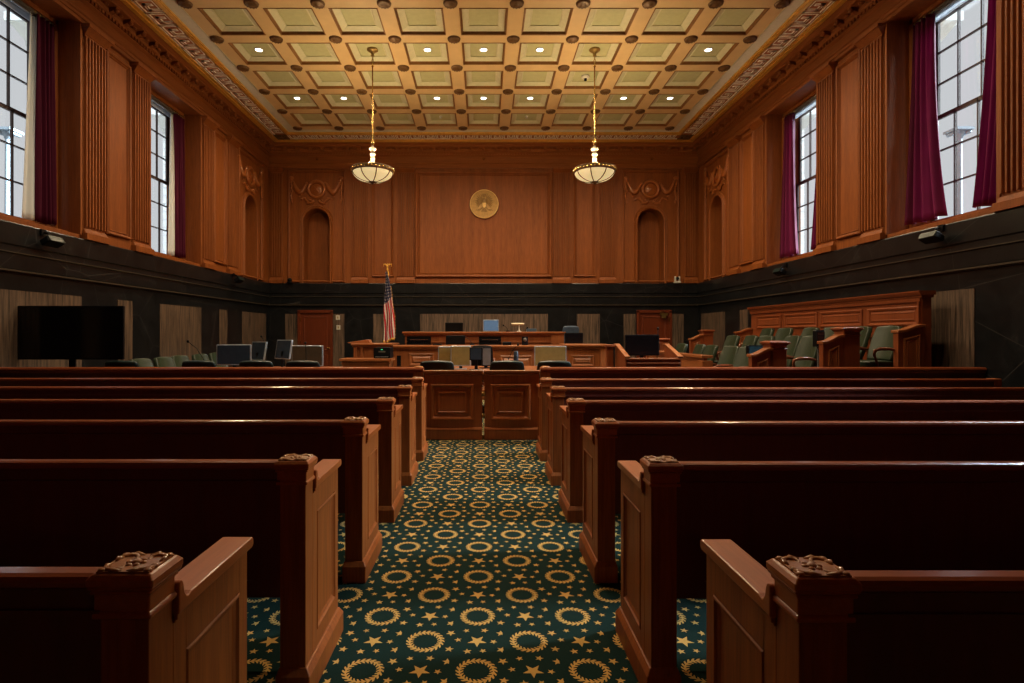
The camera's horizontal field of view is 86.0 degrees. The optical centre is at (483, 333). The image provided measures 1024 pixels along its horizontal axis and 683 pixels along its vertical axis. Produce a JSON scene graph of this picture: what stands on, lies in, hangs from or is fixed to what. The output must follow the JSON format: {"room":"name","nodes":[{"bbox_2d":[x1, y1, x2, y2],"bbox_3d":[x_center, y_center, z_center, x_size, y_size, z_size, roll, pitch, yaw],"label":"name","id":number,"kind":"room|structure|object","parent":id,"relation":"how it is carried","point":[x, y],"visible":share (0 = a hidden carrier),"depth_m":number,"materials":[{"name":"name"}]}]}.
{"room":"courtroom","nodes":[
{"label":"courtroom","id":0,"kind":"room"},
{"bbox_2d":[0,0,267,282],"bbox_3d":[-7.495,-4.135,7.860,0.970,4.930,22.720,0,0,0],"label":"wall","id":1,"kind":"structure","parent":0,"point":[104,98],"depth_m":11.20,"materials":[{"name":"brown wood"}]},
{"bbox_2d":[0,0,65,230],"bbox_3d":[-7.633,-3.668,8.700,0.666,3.796,2.092,0,0,0],"label":"window","id":2,"kind":"structure","parent":1,"relation":"in","point":[22,9],"depth_m":9.14,"materials":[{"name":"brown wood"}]},
{"bbox_2d":[22,10,56,225],"bbox_3d":[-7.561,-3.672,9.302,0.193,3.575,0.693,0,0,0],"label":"curtain","id":3,"kind":"object","parent":2,"relation":"hanging from","point":[39,200],"visible":0.99,"depth_m":9.31,"materials":[{"name":"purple fabric"}]},
{"bbox_2d":[35,14,56,225],"bbox_3d":[-7.544,-3.652,9.430,0.169,3.535,0.420,0,0,0],"label":"drape","id":4,"kind":"object","parent":3,"relation":"hanging from","point":[45,105],"depth_m":9.39,"materials":[{"name":"purple fabric"}]},
{"bbox_2d":[40,229,64,247],"bbox_3d":[-6.976,-1.541,8.820,0.267,0.278,0.331,0,0,0],"label":"wall speaker","id":5,"kind":"object","parent":1,"relation":"attached to","point":[50,241],"visible":1,"depth_m":8.78,"materials":[{"name":"black plastic"}]},
{"bbox_2d":[48,235,64,242],"bbox_3d":[-6.872,-1.528,8.820,0.007,0.100,0.300,-32,0,0],"label":"grille","id":6,"kind":"object","parent":5,"relation":"attached to","point":[53,239],"depth_m":8.79,"materials":[{"name":"plastic"}]},
{"bbox_2d":[0,219,269,366],"bbox_3d":[-7.250,-0.095,7.860,0.300,3.190,20.920,0,0,0],"label":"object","id":7,"kind":"structure","parent":1,"relation":"attached to","point":[168,303],"depth_m":11.22,"materials":[{"name":"stone"}]},
{"bbox_2d":[49,0,275,166],"bbox_3d":[-6.995,-5.915,7.854,0.410,0.770,20.932,0,0,0],"label":"trim","id":8,"kind":"structure","parent":1,"relation":"attached to","point":[134,40],"depth_m":12.20,"materials":[{"name":"brown wood"}]},
{"bbox_2d":[151,90,190,261],"bbox_3d":[-7.633,-3.668,12.850,0.666,3.796,2.092,0,0,0],"label":"window","id":9,"kind":"structure","parent":1,"relation":"in","point":[161,106],"depth_m":13.34,"materials":[{"name":"brown wood"}]},
{"bbox_2d":[167,110,185,257],"bbox_3d":[-7.559,-3.672,13.449,0.195,3.575,0.698,0,0,0],"label":"curtain","id":10,"kind":"object","parent":9,"relation":"hanging from","point":[176,219],"visible":1,"depth_m":13.46,"materials":[{"name":"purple fabric"}]},
{"bbox_2d":[173,113,185,257],"bbox_3d":[-7.543,-3.652,13.581,0.170,3.535,0.430,0,0,0],"label":"drape","id":11,"kind":"object","parent":10,"relation":"hanging from","point":[179,251],"depth_m":13.55,"materials":[{"name":"purple fabric"}]},
{"bbox_2d":[247,400,706,682],"bbox_3d":[0.000,1.600,7.710,14.800,0.200,21.620,0,0,0],"label":"floor","id":12,"kind":"structure","parent":0,"point":[481,574],"depth_m":3.22,"materials":[{"name":"carpet"}]},
{"bbox_2d":[18,306,124,366],"bbox_3d":[-6.377,0.532,8.488,1.638,1.935,0.360,0,0,0],"label":"television","id":13,"kind":"object","parent":12,"relation":"on","point":[71,333],"visible":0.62,"depth_m":8.45,"materials":[{"name":"black plastic"}]},
{"bbox_2d":[104,360,139,366],"bbox_3d":[-5.574,0.952,8.710,0.632,1.094,0.700,0,0,0],"label":"swivel chair","id":14,"kind":"object","parent":12,"relation":"on","point":[118,363],"visible":0.17,"depth_m":8.38,"materials":[{"name":"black leather"}]},
{"bbox_2d":[0,537,252,682],"bbox_3d":[-3.569,1.043,1.500,5.666,1.026,0.559,0,0,0],"label":"pew","id":15,"kind":"object","parent":12,"relation":"on","point":[136,617],"visible":1,"depth_m":1.26,"materials":[{"name":"brown wood"}]},
{"bbox_2d":[129,358,153,366],"bbox_3d":[-5.744,0.962,9.556,0.700,1.074,0.632,0,0,9],"label":"swivel chair","id":16,"kind":"object","parent":12,"relation":"on","point":[143,362],"visible":0.15,"depth_m":9.66,"materials":[{"name":"green leather"}]},
{"bbox_2d":[153,357,174,366],"bbox_3d":[-5.748,0.962,10.254,0.700,1.074,0.632,0,0,6],"label":"swivel chair","id":17,"kind":"object","parent":12,"relation":"on","point":[158,361],"visible":0.16,"depth_m":10.27,"materials":[{"name":"green leather"}]},
{"bbox_2d":[0,453,342,682],"bbox_3d":[-3.569,1.043,2.599,5.666,1.026,0.559,0,0,0],"label":"pew","id":18,"kind":"object","parent":12,"relation":"on","point":[54,512],"visible":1,"depth_m":2.35,"materials":[{"name":"brown wood"}]},
{"bbox_2d":[171,355,189,366],"bbox_3d":[-5.833,0.962,10.956,0.700,1.074,0.632,0,0,9],"label":"swivel chair","id":19,"kind":"object","parent":12,"relation":"on","point":[177,359],"visible":0.18,"depth_m":10.96,"materials":[{"name":"green leather"}]},
{"bbox_2d":[0,416,381,582],"bbox_3d":[-3.569,1.043,3.696,5.666,1.026,0.559,0,0,0],"label":"pew","id":20,"kind":"object","parent":12,"relation":"on","point":[354,441],"visible":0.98,"depth_m":3.44,"materials":[{"name":"brown wood"}]},
{"bbox_2d":[182,360,216,366],"bbox_3d":[-4.409,0.952,8.760,0.632,1.094,0.700,0,0,0],"label":"swivel chair","id":21,"kind":"object","parent":12,"relation":"on","point":[193,363],"visible":0.08,"depth_m":8.43,"materials":[{"name":"black leather"}]},
{"bbox_2d":[0,397,403,522],"bbox_3d":[-3.569,1.043,4.795,5.666,1.026,0.559,0,0,0],"label":"pew","id":22,"kind":"object","parent":12,"relation":"on","point":[382,411],"visible":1,"depth_m":4.54,"materials":[{"name":"brown wood"}]},
{"bbox_2d":[0,385,417,485],"bbox_3d":[-3.569,1.043,5.893,5.666,1.026,0.559,0,0,0],"label":"pew","id":23,"kind":"object","parent":12,"relation":"on","point":[403,395],"visible":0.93,"depth_m":5.63,"materials":[{"name":"brown wood"}]},
{"bbox_2d":[0,366,423,382],"bbox_3d":[-4.028,1.007,7.905,6.324,1.096,0.160,0,0,0],"label":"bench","id":24,"kind":"object","parent":12,"relation":"on","point":[416,371],"visible":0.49,"depth_m":7.84,"materials":[{"name":"brown wood"}]},
{"bbox_2d":[0,377,427,460],"bbox_3d":[-3.569,1.043,6.990,5.666,1.026,0.559,0,0,0],"label":"pew","id":25,"kind":"object","parent":12,"relation":"on","point":[417,383],"visible":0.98,"depth_m":6.73,"materials":[{"name":"brown wood"}]},
{"bbox_2d":[239,360,273,366],"bbox_3d":[-3.523,0.952,8.760,0.632,1.094,0.700,0,0,0],"label":"swivel chair","id":26,"kind":"object","parent":12,"relation":"on","point":[250,363],"visible":0.14,"depth_m":8.43,"materials":[{"name":"black leather"}]},
{"bbox_2d":[286,360,319,366],"bbox_3d":[-2.784,0.952,8.710,0.632,1.094,0.700,0,0,0],"label":"swivel chair","id":27,"kind":"object","parent":12,"relation":"on","point":[299,363],"visible":0.16,"depth_m":8.38,"materials":[{"name":"black leather"}]},
{"bbox_2d":[274,366,342,366],"bbox_3d":[-4.050,1.120,12.050,1.700,0.760,0.900,0,0,0],"label":"table","id":28,"kind":"object","parent":12,"relation":"on","point":[274,366],"visible":0.07,"depth_m":12.48,"materials":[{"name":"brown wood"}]},
{"bbox_2d":[252,342,267,359],"bbox_3d":[-4.936,0.455,11.909,0.520,0.570,0.203,0,0,36],"label":"computer monitor","id":29,"kind":"object","parent":28,"relation":"on","point":[259,349],"visible":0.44,"depth_m":11.90,"materials":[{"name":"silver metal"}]},
{"bbox_2d":[275,340,292,366],"bbox_3d":[-4.390,0.434,11.911,0.580,0.612,0.209,0,0,39],"label":"computer monitor","id":30,"kind":"object","parent":28,"relation":"on","point":[283,347],"visible":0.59,"depth_m":11.91,"materials":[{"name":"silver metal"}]},
{"bbox_2d":[339,358,394,366],"bbox_3d":[-2.803,1.043,13.245,1.236,0.914,0.610,0,0,0],"label":"desk","id":31,"kind":"object","parent":12,"relation":"on","point":[346,362],"visible":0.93,"depth_m":13.00,"materials":[{"name":"brown wood"}]},
{"bbox_2d":[374,347,392,357],"bbox_3d":[-2.430,0.453,13.260,0.400,0.266,0.480,0,0,0],"label":"printer","id":32,"kind":"object","parent":31,"relation":"on","point":[379,352],"visible":0.99,"depth_m":13.10,"materials":[{"name":"black plastic"}]},
{"bbox_2d":[351,343,398,357],"bbox_3d":[-2.849,0.869,14.500,1.069,1.262,1.100,0,0,0],"label":"desk","id":33,"kind":"object","parent":12,"relation":"on","point":[361,350],"visible":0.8,"depth_m":14.00,"materials":[{"name":"brown wood"}]},
{"bbox_2d":[383,263,395,342],"bbox_3d":[-2.821,-0.296,16.181,0.391,3.592,0.336,0,0,45],"label":"flag","id":34,"kind":"object","parent":12,"relation":"on","point":[389,318],"visible":0.99,"depth_m":16.14,"materials":[{"name":"multicoloured fabric"}]},
{"bbox_2d":[420,360,453,382],"bbox_3d":[-0.720,0.952,8.710,0.632,1.094,0.700,0,0,0],"label":"swivel chair","id":35,"kind":"object","parent":12,"relation":"on","point":[434,364],"visible":0.13,"depth_m":8.39,"materials":[{"name":"black leather"}]},
{"bbox_2d":[424,370,482,439],"bbox_3d":[-0.443,1.042,8.085,0.874,1.015,0.110,0,0,0],"label":"gate","id":36,"kind":"object","parent":12,"relation":"on","point":[453,397],"visible":0.87,"depth_m":8.05,"materials":[{"name":"brown wood"}]},
{"bbox_2d":[393,345,562,385],"bbox_3d":[-0.137,0.894,14.410,4.330,1.211,0.980,0,0,0],"label":"bench","id":37,"kind":"object","parent":12,"relation":"on","point":[404,355],"visible":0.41,"depth_m":13.99,"materials":[{"name":"brown wood"}]},
{"bbox_2d":[446,335,464,343],"bbox_3d":[-0.732,0.152,14.285,0.500,0.237,0.068,0,0,-6],"label":"computer monitor","id":38,"kind":"object","parent":37,"relation":"on","point":[450,339],"visible":1,"depth_m":14.26,"materials":[{"name":"black plastic"}]},
{"bbox_2d":[402,332,565,344],"bbox_3d":[0.011,0.718,15.625,4.551,1.564,0.850,0,0,0],"label":"bench","id":39,"kind":"object","parent":12,"relation":"on","point":[411,338],"visible":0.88,"depth_m":15.27,"materials":[{"name":"brown wood"}]},
{"bbox_2d":[445,323,462,331],"bbox_3d":[-0.836,-0.194,15.486,0.500,0.262,0.071,0,0,-6],"label":"computer monitor","id":40,"kind":"object","parent":39,"relation":"on","point":[449,327],"visible":1,"depth_m":15.46,"materials":[{"name":"black plastic"}]},
{"bbox_2d":[483,320,498,330],"bbox_3d":[0.210,-0.239,15.551,0.450,0.330,0.043,0,0,3],"label":"computer monitor","id":41,"kind":"object","parent":39,"relation":"on","point":[488,325],"visible":1,"depth_m":15.53,"materials":[{"name":"blue plastic"}]},
{"bbox_2d":[454,366,536,379],"bbox_3d":[0.250,1.090,10.700,3.000,0.820,2.000,0,0,0],"label":"table","id":42,"kind":"object","parent":12,"relation":"on","point":[467,367],"visible":0.02,"depth_m":10.80,"materials":[{"name":"brown wood"}]},
{"bbox_2d":[438,347,450,360],"bbox_3d":[-0.754,0.462,10.710,0.270,0.435,0.200,0,0,0],"label":"computer monitor","id":43,"kind":"object","parent":42,"relation":"on","point":[444,353],"visible":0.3,"depth_m":10.68,"materials":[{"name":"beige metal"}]},
{"bbox_2d":[451,346,470,368],"bbox_3d":[-0.444,0.455,10.630,0.390,0.450,0.200,0,0,0],"label":"computer monitor","id":44,"kind":"object","parent":42,"relation":"on","point":[460,355],"visible":0.86,"depth_m":10.60,"materials":[{"name":"beige plastic"}]},
{"bbox_2d":[469,347,482,369],"bbox_3d":[-0.142,0.467,10.310,0.240,0.426,0.200,0,0,6],"label":"computer monitor","id":45,"kind":"object","parent":42,"relation":"on","point":[475,353],"visible":0.91,"depth_m":10.28,"materials":[{"name":"black plastic"}]},
{"bbox_2d":[479,347,490,368],"bbox_3d":[0.054,0.473,10.909,0.240,0.414,0.200,0,0,-20],"label":"computer monitor","id":46,"kind":"object","parent":42,"relation":"on","point":[486,351],"visible":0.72,"depth_m":10.88,"materials":[{"name":"black plastic"}]},
{"bbox_2d":[534,346,565,365],"bbox_3d":[1.290,0.457,10.610,0.620,0.446,0.200,0,0,0],"label":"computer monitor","id":47,"kind":"object","parent":42,"relation":"on","point":[541,353],"visible":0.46,"depth_m":10.58,"materials":[{"name":"beige plastic"}]},
{"bbox_2d":[490,360,524,369],"bbox_3d":[0.362,0.952,8.710,0.632,1.094,0.700,0,0,0],"label":"swivel chair","id":48,"kind":"object","parent":12,"relation":"on","point":[504,364],"visible":0.18,"depth_m":8.39,"materials":[{"name":"black leather"}]},
{"bbox_2d":[483,370,539,439],"bbox_3d":[0.413,1.042,8.085,0.830,1.015,0.110,0,0,0],"label":"gate","id":49,"kind":"object","parent":12,"relation":"on","point":[510,396],"visible":0.88,"depth_m":8.05,"materials":[{"name":"brown wood"}]},
{"bbox_2d":[537,360,570,383],"bbox_3d":[1.088,0.952,8.710,0.632,1.094,0.700,0,0,0],"label":"swivel chair","id":50,"kind":"object","parent":12,"relation":"on","point":[552,363],"visible":0.2,"depth_m":8.38,"materials":[{"name":"black leather"}]},
{"bbox_2d":[559,344,605,366],"bbox_3d":[2.572,0.878,14.050,1.125,1.244,1.100,0,0,0],"label":"stand","id":51,"kind":"object","parent":12,"relation":"on","point":[578,355],"visible":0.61,"depth_m":13.58,"materials":[{"name":"brown wood"}]},
{"bbox_2d":[565,333,582,343],"bbox_3d":[2.408,0.116,14.601,0.490,0.300,0.043,0,0,-3],"label":"computer monitor","id":52,"kind":"object","parent":51,"relation":"on","point":[570,338],"visible":0.98,"depth_m":14.58,"materials":[{"name":"black plastic"}]},
{"bbox_2d":[604,344,614,366],"bbox_3d":[2.343,0.848,10.200,0.180,1.305,0.180,0,0,0],"label":"railing post","id":53,"kind":"object","parent":12,"relation":"on","point":[609,347],"visible":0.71,"depth_m":10.14,"materials":[{"name":"brown wood"}]},
{"bbox_2d":[614,344,682,366],"bbox_3d":[2.945,0.840,9.881,1.009,1.320,0.838,0,0,0],"label":"desk","id":54,"kind":"object","parent":12,"relation":"on","point":[672,357],"visible":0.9,"depth_m":9.50,"materials":[{"name":"brown wood"}]},
{"bbox_2d":[625,335,658,357],"bbox_3d":[2.847,0.276,9.860,0.610,0.529,0.200,0,0,0],"label":"computer monitor","id":55,"kind":"object","parent":54,"relation":"on","point":[635,345],"visible":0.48,"depth_m":9.83,"materials":[{"name":"black plastic"}]},
{"bbox_2d":[540,366,986,382],"bbox_3d":[4.003,1.007,7.905,6.375,1.096,0.160,0,0,0],"label":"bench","id":56,"kind":"object","parent":12,"relation":"on","point":[545,371],"visible":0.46,"depth_m":7.84,"materials":[{"name":"brown wood"}]},
{"bbox_2d":[536,377,1001,460],"bbox_3d":[3.525,1.047,6.990,5.666,1.016,0.559,0,0,0],"label":"pew","id":57,"kind":"object","parent":12,"relation":"on","point":[544,386],"visible":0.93,"depth_m":6.73,"materials":[{"name":"brown wood"}]},
{"bbox_2d":[545,386,1023,485],"bbox_3d":[3.525,1.047,5.893,5.666,1.016,0.559,0,0,0],"label":"pew","id":58,"kind":"object","parent":12,"relation":"on","point":[559,395],"visible":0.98,"depth_m":5.63,"materials":[{"name":"brown wood"}]},
{"bbox_2d":[558,398,1023,522],"bbox_3d":[3.525,1.047,4.795,5.666,1.016,0.559,0,0,0],"label":"pew","id":59,"kind":"object","parent":12,"relation":"on","point":[578,412],"visible":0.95,"depth_m":4.54,"materials":[{"name":"brown wood"}]},
{"bbox_2d":[646,291,935,366],"bbox_3d":[5.490,0.417,11.181,2.860,2.165,5.682,0,0,0],"label":"box","id":60,"kind":"object","parent":12,"relation":"on","point":[911,310],"visible":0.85,"depth_m":8.96,"materials":[{"name":"brown wood"}]},
{"bbox_2d":[703,345,717,362],"bbox_3d":[4.551,0.752,11.552,0.699,1.054,0.632,0,0,-3],"label":"swivel chair","id":61,"kind":"object","parent":60,"relation":"on","point":[709,349],"visible":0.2,"depth_m":11.51,"materials":[{"name":"green leather"}]},
{"bbox_2d":[713,346,739,365],"bbox_3d":[4.562,0.752,10.608,0.699,1.054,0.632,0,0,-11],"label":"swivel chair","id":62,"kind":"object","parent":60,"relation":"on","point":[728,353],"visible":0.25,"depth_m":10.68,"materials":[{"name":"green leather"}]},
{"bbox_2d":[713,335,739,365],"bbox_3d":[5.188,0.552,11.953,0.699,1.054,0.632,0,0,-5],"label":"swivel chair","id":63,"kind":"object","parent":60,"relation":"on","point":[732,340],"visible":0.23,"depth_m":11.92,"materials":[{"name":"green leather"}]},
{"bbox_2d":[713,347,748,366],"bbox_3d":[4.543,0.752,9.860,0.699,1.054,0.632,0,0,-14],"label":"swivel chair","id":64,"kind":"object","parent":60,"relation":"on","point":[741,359],"visible":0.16,"depth_m":10.03,"materials":[{"name":"green leather"}]},
{"bbox_2d":[719,335,758,356],"bbox_3d":[5.210,0.552,11.200,0.699,1.054,0.632,0,0,0],"label":"swivel chair","id":65,"kind":"object","parent":60,"relation":"on","point":[751,339],"visible":0.24,"depth_m":11.22,"materials":[{"name":"green leather"}]},
{"bbox_2d":[775,328,793,340],"bbox_3d":[6.220,0.392,11.754,0.699,1.054,0.632,0,0,-6],"label":"swivel chair","id":66,"kind":"object","parent":60,"relation":"on","point":[781,333],"visible":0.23,"depth_m":11.81,"materials":[{"name":"green leather"}]},
{"bbox_2d":[784,335,800,366],"bbox_3d":[5.299,0.552,9.850,0.699,1.054,0.632,0,0,0],"label":"swivel chair","id":67,"kind":"object","parent":60,"relation":"on","point":[794,340],"visible":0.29,"depth_m":9.76,"materials":[{"name":"green leather"}]},
{"bbox_2d":[787,336,816,366],"bbox_3d":[5.137,0.552,9.004,0.699,1.054,0.632,0,0,-6],"label":"swivel chair","id":68,"kind":"object","parent":60,"relation":"on","point":[805,355],"visible":0.36,"depth_m":9.03,"materials":[{"name":"green leather"}]},
{"bbox_2d":[813,330,824,366],"bbox_3d":[5.260,0.510,8.600,0.201,1.140,0.195,0,0,15],"label":"screen","id":69,"kind":"object","parent":60,"relation":"on","point":[818,335],"visible":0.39,"depth_m":8.56,"materials":[{"name":"black plastic"}]},
{"bbox_2d":[859,326,872,359],"bbox_3d":[6.220,0.392,9.408,0.699,1.054,0.632,0,0,3],"label":"swivel chair","id":70,"kind":"object","parent":60,"relation":"on","point":[865,336],"visible":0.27,"depth_m":9.17,"materials":[{"name":"green leather"}]},
{"bbox_2d":[860,326,902,366],"bbox_3d":[6.219,0.392,8.735,0.699,1.054,0.632,0,0,-7],"label":"swivel chair","id":71,"kind":"object","parent":60,"relation":"on","point":[880,350],"visible":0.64,"depth_m":8.70,"materials":[{"name":"green leather"}]},
{"bbox_2d":[579,418,1023,582],"bbox_3d":[3.525,1.047,3.696,5.666,1.016,0.559,0,0,0],"label":"pew","id":72,"kind":"object","parent":12,"relation":"on","point":[608,441],"visible":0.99,"depth_m":3.44,"materials":[{"name":"brown wood"}]},
{"bbox_2d":[616,455,1023,682],"bbox_3d":[3.525,1.047,2.599,5.666,1.016,0.559,0,0,0],"label":"pew","id":73,"kind":"object","parent":12,"relation":"on","point":[857,515],"visible":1,"depth_m":2.35,"materials":[{"name":"brown wood"}]},
{"bbox_2d":[700,539,1023,682],"bbox_3d":[3.525,1.047,1.500,5.666,1.016,0.559,0,0,0],"label":"pew","id":74,"kind":"object","parent":12,"relation":"on","point":[807,619],"visible":1,"depth_m":1.25,"materials":[{"name":"brown wood"}]},
{"bbox_3d":[-0.017,1.390,12.950,1.406,0.220,0.900,0,0,0],"label":"platform","id":75,"kind":"object","parent":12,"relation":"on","visible":0},
{"bbox_2d":[471,345,494,386],"bbox_3d":[-0.038,0.767,12.861,0.632,1.025,0.699,0,0,0],"label":"swivel chair","id":76,"kind":"object","parent":75,"relation":"on","point":[475,346],"visible":0.25,"depth_m":12.63,"materials":[{"name":"black leather"}]},
{"bbox_3d":[-3.860,1.120,10.050,2.520,0.760,1.100,0,0,0],"label":"table","id":77,"kind":"object","parent":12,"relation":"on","visible":0},
{"bbox_2d":[216,344,251,366],"bbox_3d":[-4.510,0.465,9.910,0.600,0.550,0.200,0,0,-6],"label":"computer monitor","id":78,"kind":"object","parent":77,"relation":"on","point":[233,355],"visible":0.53,"depth_m":9.88,"materials":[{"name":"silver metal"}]},
{"bbox_2d":[292,345,322,365],"bbox_3d":[-3.213,0.474,10.010,0.580,0.531,0.200,0,0,3],"label":"computer monitor","id":79,"kind":"object","parent":77,"relation":"on","point":[313,352],"visible":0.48,"depth_m":9.98,"materials":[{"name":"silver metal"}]},
{"bbox_3d":[0.600,1.190,16.750,6.000,0.620,1.300,0,0,0],"label":"dais","id":80,"kind":"object","parent":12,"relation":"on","visible":0},
{"bbox_2d":[562,326,578,343],"bbox_3d":[2.602,0.317,16.610,0.632,1.124,0.700,0,0,0],"label":"swivel chair","id":81,"kind":"object","parent":80,"relation":"on","point":[568,329],"visible":0.2,"depth_m":16.30,"materials":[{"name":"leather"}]},
{"bbox_2d":[120,0,846,141],"bbox_3d":[0.000,-6.420,7.860,16.200,0.420,22.720,0,0,0],"label":"ceiling","id":82,"kind":"structure","parent":0,"point":[315,51],"depth_m":12.70,"materials":[{"name":"paint"}]},
{"bbox_2d":[350,47,394,184],"bbox_3d":[-2.490,-4.865,12.290,0.980,3.030,0.976,0,0,-5],"label":"pendant lamp","id":83,"kind":"object","parent":82,"relation":"hanging from","point":[371,172],"visible":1,"depth_m":12.09,"materials":[{"name":"beige glass"}]},
{"bbox_2d":[573,47,616,184],"bbox_3d":[2.490,-4.865,12.290,0.980,3.030,0.976,0,0,-5],"label":"pendant lamp","id":84,"kind":"object","parent":82,"relation":"hanging from","point":[595,172],"visible":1,"depth_m":12.09,"materials":[{"name":"beige glass"}]},
{"bbox_2d":[268,167,699,282],"bbox_3d":[0.000,-4.135,18.615,14.400,4.930,0.970,0,0,0],"label":"wall","id":85,"kind":"structure","parent":0,"point":[325,225],"depth_m":18.31,"materials":[{"name":"brown wood"}]},
{"bbox_2d":[297,310,332,365],"bbox_3d":[-5.623,0.350,18.325,1.174,2.300,0.190,0,0,0],"label":"door","id":86,"kind":"structure","parent":85,"relation":"in","point":[314,327],"depth_m":18.31,"materials":[{"name":"brown wood"}]},
{"bbox_2d":[268,283,698,366],"bbox_3d":[0.000,-0.095,18.370,14.400,3.190,0.300,0,0,0],"label":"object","id":87,"kind":"structure","parent":85,"relation":"attached to","point":[604,313],"depth_m":18.31,"materials":[{"name":"stone"}]},
{"bbox_2d":[269,142,697,168],"bbox_3d":[-0.006,-5.915,18.115,14.472,0.770,0.410,0,0,0],"label":"trim","id":88,"kind":"structure","parent":85,"relation":"attached to","point":[288,155],"depth_m":18.22,"materials":[{"name":"brown wood"}]},
{"bbox_2d":[470,189,498,218],"bbox_3d":[0.020,-4.330,18.244,0.970,0.970,0.092,0,0,0],"label":"seal","id":89,"kind":"object","parent":85,"relation":"attached to","point":[484,204],"visible":1,"depth_m":18.25,"materials":[{"name":"gold metal"}]},
{"bbox_2d":[637,310,671,357],"bbox_3d":[5.700,0.350,18.265,1.174,2.300,0.310,0,0,0],"label":"door","id":90,"kind":"structure","parent":85,"relation":"in","point":[648,321],"depth_m":18.31,"materials":[{"name":"brown wood"}]},
{"bbox_2d":[699,0,1023,282],"bbox_3d":[7.495,-4.135,7.860,0.970,4.930,22.720,0,0,0],"label":"wall","id":91,"kind":"structure","parent":0,"point":[862,98],"depth_m":10.71,"materials":[{"name":"brown wood"}]},
{"bbox_2d":[776,90,815,261],"bbox_3d":[7.633,-3.668,12.850,0.666,3.796,2.092,0,0,0],"label":"window","id":92,"kind":"structure","parent":91,"relation":"in","point":[805,106],"depth_m":13.62,"materials":[{"name":"brown wood"}]},
{"bbox_2d":[780,110,798,257],"bbox_3d":[7.493,-3.672,13.389,0.262,3.575,0.818,0,0,0],"label":"curtain","id":93,"kind":"object","parent":92,"relation":"hanging from","point":[788,227],"visible":1,"depth_m":13.43,"materials":[{"name":"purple fabric"}]},
{"bbox_2d":[811,177,815,249],"bbox_3d":[7.499,-3.672,12.179,0.260,3.575,0.554,0,0,0],"label":"curtain","id":94,"kind":"object","parent":92,"relation":"hanging from","point":[813,238],"visible":0.09,"depth_m":12.34,"materials":[{"name":"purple fabric"}]},
{"bbox_2d":[692,0,917,166],"bbox_3d":[6.995,-5.915,7.854,0.410,0.770,20.932,0,0,0],"label":"trim","id":95,"kind":"structure","parent":91,"relation":"attached to","point":[834,38],"depth_m":12.20,"materials":[{"name":"brown wood"}]},
{"bbox_2d":[697,206,1023,386],"bbox_3d":[7.250,-0.095,7.860,0.300,3.190,20.920,0,0,0],"label":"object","id":96,"kind":"structure","parent":91,"relation":"attached to","point":[976,273],"depth_m":8.60,"materials":[{"name":"stone"}]},
{"bbox_2d":[918,224,944,243],"bbox_3d":[6.976,-1.551,8.490,0.267,0.278,0.331,0,0,0],"label":"wall speaker","id":97,"kind":"object","parent":91,"relation":"attached to","point":[934,236],"visible":1,"depth_m":8.45,"materials":[{"name":"black plastic"}]},
{"bbox_2d":[918,230,936,238],"bbox_3d":[6.872,-1.538,8.490,0.007,0.100,0.300,32,0,0],"label":"grille","id":98,"kind":"object","parent":97,"relation":"attached to","point":[932,234],"depth_m":8.45,"materials":[{"name":"plastic"}]},
{"bbox_2d":[901,0,991,230],"bbox_3d":[7.633,-3.668,8.700,0.666,3.796,2.092,0,0,0],"label":"window","id":99,"kind":"structure","parent":91,"relation":"in","point":[944,9],"depth_m":9.12,"materials":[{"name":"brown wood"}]},
{"bbox_2d":[904,8,947,225],"bbox_3d":[7.490,-3.672,9.240,0.270,3.575,0.823,0,0,0],"label":"curtain","id":100,"kind":"object","parent":99,"relation":"hanging from","point":[925,195],"visible":1,"depth_m":9.30,"materials":[{"name":"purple fabric"}]},
{"bbox_2d":[972,0,995,207],"bbox_3d":[7.499,-3.672,8.026,0.262,3.575,0.549,0,0,0],"label":"curtain","id":101,"kind":"object","parent":99,"relation":"hanging from","point":[985,179],"visible":0.41,"depth_m":8.14,"materials":[{"name":"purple fabric"}]},
{"label":"outside","id":102,"kind":"structure","parent":0,"visible":0},
{"bbox_2d":[4,11,26,46],"bbox_3d":[-15.000,-4.600,19.350,1.800,12.200,2.400,0,0,0],"label":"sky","id":103,"kind":"structure","parent":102,"point":[16,22],"depth_m":18.30,"materials":[{"name":"white"}]},
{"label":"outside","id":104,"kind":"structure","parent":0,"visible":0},
{"bbox_2d":[151,108,165,253],"bbox_3d":[-15.000,-4.600,27.150,1.800,12.200,2.400,0,0,0],"label":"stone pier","id":105,"kind":"structure","parent":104,"point":[161,119],"depth_m":26.40,"materials":[{"name":"white stone"}]},
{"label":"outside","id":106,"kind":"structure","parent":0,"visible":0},
{"bbox_2d":[938,11,963,218],"bbox_3d":[15.000,-4.600,19.350,1.800,12.200,2.400,0,0,0],"label":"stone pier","id":107,"kind":"structure","parent":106,"point":[946,26],"depth_m":18.29,"materials":[{"name":"white stone"}]},
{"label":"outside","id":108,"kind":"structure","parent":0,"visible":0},
{"bbox_2d":[801,108,815,253],"bbox_3d":[15.000,-4.600,27.150,1.800,12.200,2.400,0,0,0],"label":"stone pier","id":109,"kind":"structure","parent":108,"point":[805,119],"depth_m":26.40,"materials":[{"name":"white stone"}]},
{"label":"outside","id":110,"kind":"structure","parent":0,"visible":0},
{"bbox_2d":[943,126,974,214],"bbox_3d":[15.000,-2.480,17.300,0.540,7.960,0.540,0,0,0],"label":"column","id":111,"kind":"structure","parent":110,"point":[962,131],"depth_m":17.22,"materials":[{"name":"grey stone"}]},
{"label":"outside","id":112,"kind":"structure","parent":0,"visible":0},
{"bbox_2d":[0,126,23,214],"bbox_3d":[-15.000,-2.475,17.300,0.540,7.950,0.540,0,0,0],"label":"column","id":113,"kind":"structure","parent":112,"point":[4,130],"depth_m":17.22,"materials":[{"name":"grey stone"}]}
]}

